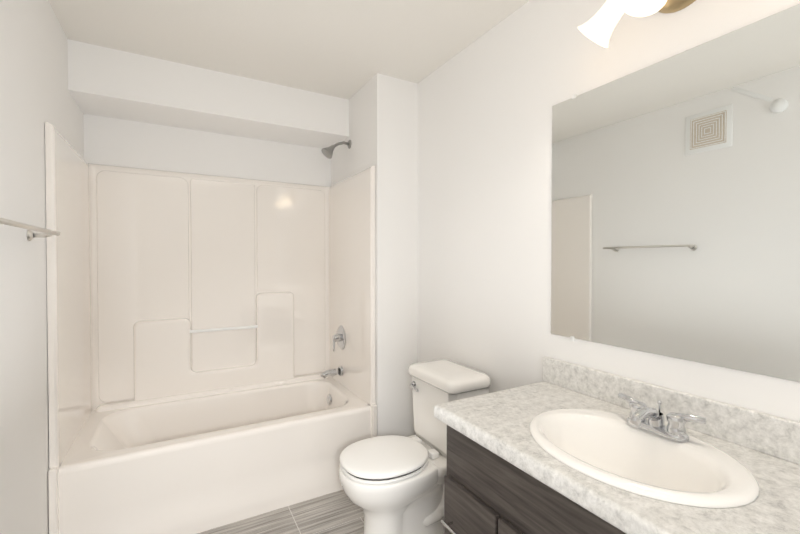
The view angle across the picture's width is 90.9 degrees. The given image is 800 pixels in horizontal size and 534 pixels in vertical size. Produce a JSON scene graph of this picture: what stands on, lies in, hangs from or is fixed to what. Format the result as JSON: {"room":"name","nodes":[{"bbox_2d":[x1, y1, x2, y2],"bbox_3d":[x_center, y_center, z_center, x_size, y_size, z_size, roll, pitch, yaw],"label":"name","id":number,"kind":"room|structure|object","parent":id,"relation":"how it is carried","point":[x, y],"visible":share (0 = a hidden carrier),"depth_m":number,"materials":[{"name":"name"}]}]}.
{"room":"bathroom","nodes":[
{"label":"bathroom","id":0,"kind":"room"},
{"bbox_2d":[0,0,83,533],"bbox_3d":[-1.026,0.086,0.743,0.100,2.440,3.785,0,1,-29],"label":"wall","id":1,"kind":"structure","parent":0,"point":[35,95],"depth_m":1.43,"materials":[{"name":"white paint"}]},
{"bbox_2d":[0,218,59,240],"bbox_3d":[-1.206,-0.114,1.242,0.077,0.044,0.664,0,1,-29],"label":"towel rail","id":2,"kind":"object","parent":1,"relation":"attached to","point":[31,234],"visible":1,"depth_m":1.34,"materials":[{"name":"silver metal"}]},
{"bbox_2d":[83,114,330,186],"bbox_3d":[-1.224,0.057,2.746,1.522,2.440,0.100,0,1,-29],"label":"wall","id":3,"kind":"structure","parent":0,"point":[121,142],"depth_m":2.61,"materials":[{"name":"white paint"}]},
{"bbox_2d":[67,39,348,147],"bbox_3d":[-1.108,-1.032,2.526,1.522,0.255,0.370,0,1,-29],"label":"ceiling soffit","id":4,"kind":"structure","parent":0,"point":[111,83],"depth_m":2.33,"materials":[{"name":"white paint"}]},
{"bbox_2d":[197,490,363,533],"bbox_3d":[-0.195,1.349,1.229,2.006,0.100,3.785,0,1,-29],"label":"floor","id":5,"kind":"structure","parent":0,"point":[338,512],"depth_m":2.00,"materials":[{"name":"tile"}]},
{"bbox_2d":[45,122,376,533],"bbox_3d":[-0.997,0.336,2.349,1.516,1.895,0.816,0,1,-29],"label":"bathtub","id":6,"kind":"object","parent":5,"relation":"on","point":[195,321],"visible":0.88,"depth_m":2.41,"materials":[{"name":"white plastic"}]},
{"bbox_2d":[327,394,330,404],"bbox_3d":[-0.500,0.932,2.765,0.019,0.074,0.074,0,1,-29],"label":"bathtub overflow drain","id":7,"kind":"object","parent":6,"relation":"attached to","point":[329,399],"visible":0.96,"depth_m":2.75,"materials":[{"name":"silver metal"}]},
{"bbox_2d":[321,325,345,377],"bbox_3d":[-0.485,0.598,2.769,0.155,0.362,0.170,0,1,-29],"label":"tub faucet","id":8,"kind":"object","parent":6,"relation":"attached to","point":[339,337],"visible":1,"depth_m":2.76,"materials":[{"name":"silver metal"}]},
{"bbox_2d":[339,359,489,533],"bbox_3d":[0.048,0.899,1.873,0.688,0.781,0.408,0,1,-29],"label":"toilet","id":9,"kind":"object","parent":5,"relation":"on","point":[392,484],"visible":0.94,"depth_m":1.79,"materials":[{"name":"white ceramic"}]},
{"bbox_2d":[434,356,799,533],"bbox_3d":[0.657,0.841,0.962,0.572,0.924,1.235,0,1,-29],"label":"bathroom vanity","id":10,"kind":"object","parent":5,"relation":"on","point":[507,473],"visible":0.79,"depth_m":1.07,"materials":[{"name":"brown wood"}]},
{"bbox_2d":[529,408,759,507],"bbox_3d":[0.596,0.542,1.038,0.426,0.162,0.530,0,1,-29],"label":"sink","id":11,"kind":"object","parent":10,"relation":"in","point":[617,450],"visible":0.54,"depth_m":1.05,"materials":[{"name":"white ceramic"}]},
{"bbox_2d":[618,393,705,441],"bbox_3d":[0.679,0.419,1.084,0.150,0.082,0.229,0,1,-29],"label":"faucet","id":12,"kind":"object","parent":11,"relation":"on","point":[674,429],"visible":1,"depth_m":1.06,"materials":[{"name":"silver metal"}]},
{"bbox_2d":[48,0,529,99],"bbox_3d":[-0.195,-1.190,1.193,2.006,0.100,3.785,0,1,-29],"label":"ceiling","id":13,"kind":"structure","parent":0,"point":[346,49],"depth_m":1.94,"materials":[{"name":"white paint"}]},
{"bbox_2d":[331,73,417,436],"bbox_3d":[-0.237,0.056,2.835,0.284,2.440,0.915,0,1,-29],"label":"wall","id":14,"kind":"structure","parent":0,"point":[383,124],"depth_m":2.44,"materials":[{"name":"white paint"}]},
{"bbox_2d":[321,140,350,158],"bbox_3d":[-0.435,-0.806,2.679,0.200,0.147,0.086,0,1,-29],"label":"shower head","id":15,"kind":"object","parent":14,"relation":"attached to","point":[327,152],"visible":1,"depth_m":2.65},
{"bbox_2d":[417,0,799,421],"bbox_3d":[0.635,0.073,1.679,0.100,2.440,3.785,0,1,-29],"label":"wall","id":16,"kind":"structure","parent":0,"point":[488,100],"depth_m":1.76,"materials":[{"name":"white paint"}]},
{"bbox_2d":[578,0,695,47],"bbox_3d":[0.743,-0.839,1.121,0.243,0.253,0.502,0,1,-29],"label":"sconce","id":17,"kind":"object","parent":16,"relation":"attached to","point":[598,27],"visible":1,"depth_m":1.23,"materials":[{"name":"white glass"}]},
{"bbox_2d":[551,4,799,381],"bbox_3d":[0.911,-0.181,1.072,0.008,0.945,1.203,0,1,-29],"label":"mirror","id":18,"kind":"object","parent":16,"relation":"attached to","point":[675,206],"visible":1,"depth_m":1.16,"materials":[{"name":"clear glass"}]}
]}

